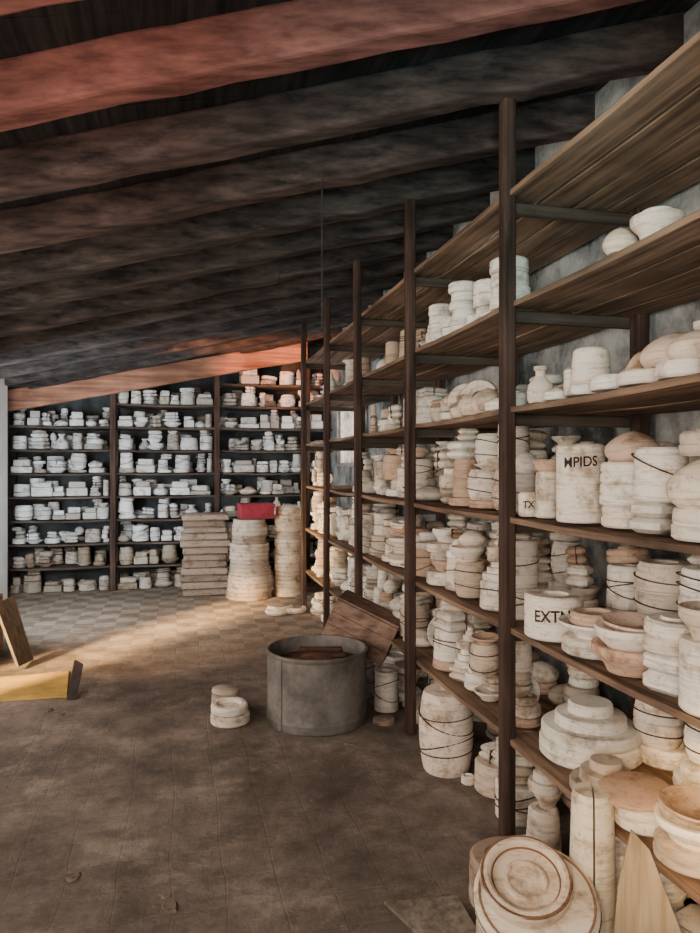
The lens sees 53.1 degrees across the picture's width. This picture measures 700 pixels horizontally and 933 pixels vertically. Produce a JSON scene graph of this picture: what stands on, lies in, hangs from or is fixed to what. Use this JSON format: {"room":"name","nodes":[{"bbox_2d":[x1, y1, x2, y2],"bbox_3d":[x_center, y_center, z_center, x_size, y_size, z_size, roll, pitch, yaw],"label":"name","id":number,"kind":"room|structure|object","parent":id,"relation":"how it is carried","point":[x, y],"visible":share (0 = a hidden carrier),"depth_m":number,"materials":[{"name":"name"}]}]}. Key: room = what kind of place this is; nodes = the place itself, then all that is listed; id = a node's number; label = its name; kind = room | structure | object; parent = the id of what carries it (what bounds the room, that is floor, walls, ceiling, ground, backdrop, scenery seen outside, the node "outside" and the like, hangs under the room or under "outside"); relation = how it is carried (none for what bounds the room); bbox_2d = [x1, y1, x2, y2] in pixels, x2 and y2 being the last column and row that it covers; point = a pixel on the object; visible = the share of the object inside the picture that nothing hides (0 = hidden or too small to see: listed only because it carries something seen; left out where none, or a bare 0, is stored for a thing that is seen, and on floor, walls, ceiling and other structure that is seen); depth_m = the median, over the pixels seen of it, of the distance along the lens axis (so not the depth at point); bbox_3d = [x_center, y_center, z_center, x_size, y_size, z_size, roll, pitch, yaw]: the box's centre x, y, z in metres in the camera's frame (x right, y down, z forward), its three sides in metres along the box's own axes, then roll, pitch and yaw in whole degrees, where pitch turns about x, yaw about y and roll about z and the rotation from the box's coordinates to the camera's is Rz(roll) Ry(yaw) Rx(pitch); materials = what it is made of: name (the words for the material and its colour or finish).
{"room":"pottery storeroom","nodes":[
{"label":"pottery storeroom","id":0,"kind":"room"},
{"bbox_2d":[0,378,6,599],"bbox_3d":[-2.780,0.280,2.906,0.170,2.640,10.560,0,0,-14],"label":"wall","id":1,"kind":"structure","parent":0,"point":[3,388],"depth_m":7.88,"materials":[{"name":"white paint"}]},
{"bbox_2d":[8,345,323,587],"bbox_3d":[-2.643,-0.150,9.777,4.680,3.500,0.150,0,0,-14],"label":"wall","id":2,"kind":"structure","parent":0,"point":[93,406],"depth_m":9.67,"materials":[{"name":"paint"}]},
{"bbox_2d":[0,579,697,932],"bbox_3d":[-1.149,1.660,4.094,4.900,0.120,12.100,0,0,-14],"label":"floor","id":3,"kind":"structure","parent":0,"point":[253,853],"depth_m":3.40,"materials":[{"name":"concrete"}]},
{"bbox_2d":[0,593,2,651],"bbox_3d":[-3.144,1.348,5.781,0.400,0.500,0.480,0,0,-14],"label":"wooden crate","id":4,"kind":"object","parent":3,"relation":"on","point":[1,594],"visible":0.65,"depth_m":6.02,"materials":[{"name":"brown wood"}]},
{"bbox_2d":[0,596,33,666],"bbox_3d":[-2.699,1.335,5.642,0.205,0.522,0.375,0,0,-4],"label":"leaning board","id":5,"kind":"object","parent":3,"relation":"on","point":[11,623],"visible":1,"depth_m":5.61,"materials":[{"name":"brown wood"}]},
{"bbox_2d":[0,671,68,701],"bbox_3d":[-2.514,1.591,5.029,0.990,0.012,0.640,0,0,-14],"label":"board","id":6,"kind":"object","parent":3,"relation":"on","point":[51,685],"visible":1,"depth_m":5.04,"materials":[{"name":"yellow wood"}]},
{"bbox_2d":[10,408,109,593],"bbox_3d":[-3.741,0.408,9.143,1.192,2.381,0.529,0,0,-14],"label":"mold","id":7,"kind":"object","parent":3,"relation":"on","point":[32,582],"visible":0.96,"depth_m":8.97,"materials":[{"name":"white ceramic"}]},
{"bbox_2d":[66,660,82,699],"bbox_3d":[-1.953,1.512,4.979,0.073,0.169,0.399,0,0,-14],"label":"board","id":8,"kind":"object","parent":3,"relation":"on","point":[77,669],"visible":1,"depth_m":4.96,"materials":[{"name":"brown wood"}]},
{"bbox_2d":[117,387,212,589],"bbox_3d":[-2.482,0.252,9.438,1.240,2.694,0.527,0,0,-14],"label":"mold","id":9,"kind":"object","parent":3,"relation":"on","point":[161,577],"visible":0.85,"depth_m":9.25,"materials":[{"name":"white ceramic"}]},
{"bbox_2d":[7,346,331,594],"bbox_3d":[-2.345,-0.024,9.451,4.215,3.247,0.575,0,0,-14],"label":"wooden shelving","id":10,"kind":"object","parent":3,"relation":"on","point":[113,564],"visible":0.62,"depth_m":9.24,"materials":[{"name":"brown wood"}]},
{"bbox_2d":[25,620,356,912],"bbox_3d":[-1.354,1.594,4.351,2.749,0.011,5.811,0,0,-14],"label":"debris","id":11,"kind":"object","parent":3,"relation":"on","point":[170,906],"visible":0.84,"depth_m":2.61,"materials":[{"name":"paint"}]},
{"bbox_2d":[179,512,230,596],"bbox_3d":[-1.830,1.095,8.817,0.618,1.009,0.460,0,0,-14],"label":"stack","id":12,"kind":"object","parent":3,"relation":"on","point":[205,542],"visible":0.94,"depth_m":8.62,"materials":[{"name":"paint"}]},
{"bbox_2d":[210,684,249,728],"bbox_3d":[-0.768,1.509,4.459,0.244,0.180,0.413,0,0,-14],"label":"mold","id":13,"kind":"object","parent":3,"relation":"on","point":[228,710],"visible":1,"depth_m":4.33,"materials":[{"name":"beige ceramic"}]},
{"bbox_2d":[226,518,273,600],"bbox_3d":[-1.226,1.121,8.573,0.583,0.956,0.570,0,0,-14],"label":"mold","id":14,"kind":"object","parent":3,"relation":"on","point":[250,578],"visible":0.99,"depth_m":8.37,"materials":[{"name":"ceramic"}]},
{"bbox_2d":[237,503,274,518],"bbox_3d":[-1.156,0.542,8.569,0.415,0.178,0.295,0,0,-19],"label":"cardboard box","id":15,"kind":"object","parent":14,"relation":"on","point":[244,510],"visible":1,"depth_m":8.44,"materials":[{"name":"red cardboard"}]},
{"bbox_2d":[220,369,300,582],"bbox_3d":[-1.239,0.123,9.742,1.160,2.952,0.558,0,0,-14],"label":"mold","id":16,"kind":"object","parent":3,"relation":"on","point":[250,377],"visible":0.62,"depth_m":9.58,"materials":[{"name":"white ceramic"}]},
{"bbox_2d":[265,605,306,615],"bbox_3d":[-0.695,1.566,7.624,0.470,0.052,0.304,0,0,-14],"label":"mold","id":17,"kind":"object","parent":3,"relation":"on","point":[273,611],"visible":1,"depth_m":7.57,"materials":[{"name":"ceramic"}]},
{"bbox_2d":[274,505,300,596],"bbox_3d":[-0.772,1.045,8.726,0.354,1.108,0.354,0,0,-14],"label":"mold","id":18,"kind":"object","parent":3,"relation":"on","point":[287,541],"visible":0.91,"depth_m":8.58,"materials":[{"name":"ceramic"}]},
{"bbox_2d":[310,373,322,580],"bbox_3d":[-0.486,0.147,9.921,0.256,2.903,0.511,0,0,-14],"label":"mold","id":19,"kind":"object","parent":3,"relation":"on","point":[316,423],"visible":0.2,"depth_m":9.74,"materials":[{"name":"white ceramic"}]},
{"bbox_2d":[266,635,367,736],"bbox_3d":[-0.209,1.371,4.446,0.648,0.451,0.652,0,0,-14],"label":"drum","id":20,"kind":"object","parent":3,"relation":"on","point":[316,684],"visible":1,"depth_m":4.19,"materials":[{"name":"metal"}]},
{"bbox_2d":[310,373,374,621],"bbox_3d":[-0.048,0.333,7.262,0.627,2.533,1.182,0,0,-14],"label":"mold","id":21,"kind":"object","parent":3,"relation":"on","point":[338,557],"visible":0.44,"depth_m":7.24,"materials":[{"name":"white ceramic"}]},
{"bbox_2d":[366,659,398,725],"bbox_3d":[0.120,1.470,4.792,0.261,0.260,0.989,0,0,-20],"label":"mold","id":22,"kind":"object","parent":3,"relation":"on","point":[383,685],"visible":0.67,"depth_m":4.54,"materials":[{"name":"beige ceramic"}]},
{"bbox_2d":[384,895,475,932],"bbox_3d":[0.280,1.576,2.450,0.259,0.036,0.249,0,0,-14],"label":"board","id":23,"kind":"object","parent":3,"relation":"on","point":[445,914],"visible":0.86,"depth_m":2.45,"materials":[{"name":"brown wood"}]},
{"bbox_2d":[418,684,474,777],"bbox_3d":[0.510,1.391,3.705,0.295,0.415,0.294,0,0,-14],"label":"mold","id":24,"kind":"object","parent":3,"relation":"on","point":[446,726],"visible":0.91,"depth_m":3.59,"materials":[{"name":"ceramic"}]},
{"bbox_2d":[469,836,506,906],"bbox_3d":[0.579,1.510,2.565,0.285,0.180,0.290,0,0,-14],"label":"mold","id":25,"kind":"object","parent":3,"relation":"on","point":[478,850],"visible":0.18,"depth_m":2.57,"materials":[{"name":"ceramic"}]},
{"bbox_2d":[301,31,699,904],"bbox_3d":[0.701,0.001,4.206,0.751,3.198,7.679,0,0,-14],"label":"wooden shelving","id":26,"kind":"object","parent":3,"relation":"on","point":[643,150],"visible":0.62,"depth_m":3.01,"materials":[{"name":"brown wood"}]},
{"bbox_2d":[321,589,399,665],"bbox_3d":[0.096,1.120,4.901,0.540,0.458,0.314,0,0,12],"label":"wooden crate","id":27,"kind":"object","parent":26,"relation":"on","point":[352,615],"visible":0.77,"depth_m":4.75,"materials":[{"name":"brown wood"}]},
{"bbox_2d":[518,492,535,516],"bbox_3d":[0.751,0.158,2.924,0.090,0.100,0.092,0,0,-14],"label":"mold","id":28,"kind":"object","parent":26,"relation":"on","point":[526,500],"visible":0.8,"depth_m":2.89,"materials":[{"name":"white"}]},
{"bbox_2d":[524,589,583,642],"bbox_3d":[0.817,0.593,2.801,0.230,0.170,0.232,0,0,-14],"label":"mold","id":29,"kind":"object","parent":26,"relation":"on","point":[543,608],"visible":0.73,"depth_m":2.71,"materials":[{"name":"white ceramic"}]},
{"bbox_2d":[556,444,604,523],"bbox_3d":[0.868,0.063,2.633,0.176,0.290,0.178,0,0,-14],"label":"mold","id":30,"kind":"object","parent":26,"relation":"on","point":[578,466],"visible":0.95,"depth_m":2.56,"materials":[{"name":"white"}]},
{"bbox_2d":[598,771,668,811],"bbox_3d":[0.920,1.049,2.266,0.230,0.047,0.230,0,0,-14],"label":"mold","id":31,"kind":"object","parent":26,"relation":"on","point":[629,790],"visible":0.76,"depth_m":2.25,"materials":[{"name":"ceramic"}]},
{"bbox_2d":[473,835,601,932],"bbox_3d":[0.571,1.398,2.196,0.395,0.403,0.440,0,0,-14],"label":"mold","id":32,"kind":"object","parent":3,"relation":"on","point":[522,884],"visible":1,"depth_m":2.13,"materials":[{"name":"ceramic"}]},
{"bbox_2d":[569,782,615,932],"bbox_3d":[0.786,1.324,2.270,0.146,0.550,0.151,0,0,-14],"label":"mold","id":33,"kind":"object","parent":3,"relation":"on","point":[592,825],"visible":0.78,"depth_m":2.21,"materials":[{"name":"ceramic"}]},
{"bbox_2d":[614,829,681,932],"bbox_3d":[0.821,1.309,1.924,0.221,0.578,0.055,0,0,29],"label":"wooden board","id":34,"kind":"object","parent":3,"relation":"on","point":[643,905],"visible":1,"depth_m":1.94,"materials":[{"name":"brown wood"}]},
{"bbox_2d":[0,0,699,209],"bbox_3d":[-1.155,-1.489,4.011,5.150,1.097,12.139,0,0,-14],"label":"ceiling","id":35,"kind":"structure","parent":0,"point":[64,24],"depth_m":2.89,"materials":[{"name":"brown wood"}]},
{"bbox_2d":[0,0,80,15],"bbox_3d":[-0.447,-1.413,1.840,4.526,1.109,0.142,0,0,0],"label":"rafter","id":36,"kind":"object","parent":35,"relation":"attached to","point":[7,7],"visible":1,"depth_m":1.87,"materials":[{"name":"red wood"}]},
{"bbox_2d":[7,317,352,389],"bbox_3d":[-2.102,-1.413,8.652,4.528,1.095,0.136,0,0,0],"label":"rafter","id":37,"kind":"object","parent":35,"relation":"attached to","point":[313,329],"visible":0.5,"depth_m":8.59,"materials":[{"name":"brown wood"}]},
{"bbox_2d":[7,342,307,411],"bbox_3d":[-2.388,-1.185,9.021,3.720,1.018,0.110,0,0,-14],"label":"tie beam","id":38,"kind":"structure","parent":37,"relation":"attached to","point":[205,367],"depth_m":8.95,"materials":[{"name":"brown wood"}]},
{"bbox_2d":[5,306,368,385],"bbox_3d":[-1.943,-1.412,7.993,4.528,1.090,0.140,0,0,0],"label":"rafter","id":39,"kind":"object","parent":35,"relation":"attached to","point":[268,329],"visible":0.41,"depth_m":7.93,"materials":[{"name":"brown wood"}]},
{"bbox_2d":[0,291,382,378],"bbox_3d":[-1.803,-1.412,7.417,4.528,1.086,0.129,0,0,0],"label":"rafter","id":40,"kind":"object","parent":35,"relation":"attached to","point":[197,333],"visible":0.52,"depth_m":7.36,"materials":[{"name":"brown wood"}]},
{"bbox_2d":[0,273,403,366],"bbox_3d":[-1.643,-1.415,6.761,4.526,1.089,0.142,0,0,0],"label":"rafter","id":41,"kind":"object","parent":35,"relation":"attached to","point":[313,297],"visible":0.43,"depth_m":6.70,"materials":[{"name":"brown wood"}]},
{"bbox_2d":[0,252,426,352],"bbox_3d":[-1.487,-1.417,6.126,4.528,1.095,0.122,0,0,0],"label":"rafter","id":42,"kind":"object","parent":35,"relation":"attached to","point":[299,285],"visible":0.49,"depth_m":6.07,"materials":[{"name":"brown wood"}]},
{"bbox_2d":[0,225,452,336],"bbox_3d":[-1.349,-1.409,5.549,4.526,1.092,0.142,0,0,0],"label":"rafter","id":43,"kind":"object","parent":35,"relation":"attached to","point":[338,259],"visible":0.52,"depth_m":5.49,"materials":[{"name":"brown wood"}]},
{"bbox_2d":[276,272,281,311],"bbox_3d":[-0.558,-1.363,5.473,0.046,0.313,0.008,0,0,-14],"label":"hanging wire","id":44,"kind":"object","parent":43,"relation":"hanging from","point":[278,272],"visible":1,"depth_m":5.47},
{"bbox_2d":[0,192,489,315],"bbox_3d":[-1.189,-1.415,4.896,4.528,1.093,0.137,0,0,0],"label":"rafter","id":45,"kind":"object","parent":35,"relation":"attached to","point":[390,225],"visible":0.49,"depth_m":4.84,"materials":[{"name":"brown wood"}]},
{"bbox_2d":[162,328,342,364],"bbox_3d":[-1.968,-1.468,9.261,3.963,0.990,0.124,0,0,0],"label":"rafter","id":46,"kind":"object","parent":35,"relation":"attached to","point":[333,333],"visible":0.14,"depth_m":9.21,"materials":[{"name":"brown wood"}]},
{"bbox_2d":[0,146,536,289],"bbox_3d":[-1.041,-1.412,4.287,4.529,1.091,0.147,0,0,0],"label":"rafter","id":47,"kind":"object","parent":35,"relation":"attached to","point":[299,212],"visible":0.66,"depth_m":4.22,"materials":[{"name":"brown wood"}]},
{"bbox_2d":[0,90,598,254],"bbox_3d":[-0.893,-1.410,3.671,4.527,1.099,0.136,0,0,0],"label":"rafter","id":48,"kind":"object","parent":35,"relation":"attached to","point":[353,162],"visible":0.79,"depth_m":3.61,"materials":[{"name":"brown wood"}]},
{"bbox_2d":[318,170,326,334],"bbox_3d":[-0.139,-1.069,3.496,0.046,0.823,0.008,0,0,-14],"label":"hanging wire","id":49,"kind":"object","parent":48,"relation":"hanging from","point":[321,170],"visible":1,"depth_m":3.49,"materials":[{"name":"black metal"}]},
{"bbox_2d":[308,337,332,347],"bbox_3d":[-0.798,-1.729,9.883,1.321,0.446,0.147,0,0,0],"label":"rafter","id":50,"kind":"object","parent":35,"relation":"attached to","point":[320,342],"visible":0.05,"depth_m":9.82,"materials":[{"name":"brown wood"}]},
{"bbox_2d":[0,0,643,131],"bbox_3d":[-0.590,-1.416,2.430,4.528,1.103,0.126,0,0,0],"label":"rafter","id":51,"kind":"object","parent":35,"relation":"attached to","point":[189,57],"visible":1,"depth_m":2.38,"materials":[{"name":"red wood"}]},
{"bbox_2d":[0,10,687,202],"bbox_3d":[-0.738,-1.416,3.034,4.528,1.096,0.132,0,0,0],"label":"rafter","id":52,"kind":"object","parent":35,"relation":"attached to","point":[228,131],"visible":0.91,"depth_m":2.98,"materials":[{"name":"brown wood"}]},
{"bbox_2d":[330,1,699,738],"bbox_3d":[1.117,-0.160,4.594,0.180,3.520,12.000,0,0,-14],"label":"wall","id":53,"kind":"structure","parent":0,"point":[679,318],"depth_m":3.64,"materials":[{"name":"paint"}]},
{"bbox_2d":[340,411,353,466],"bbox_3d":[0.031,-0.450,8.935,0.050,0.900,1.250,0,0,-14],"label":"frame","id":54,"kind":"object","parent":53,"relation":"attached to","point":[342,464],"visible":0.28,"depth_m":9.20,"materials":[{"name":"paint"}]}
]}

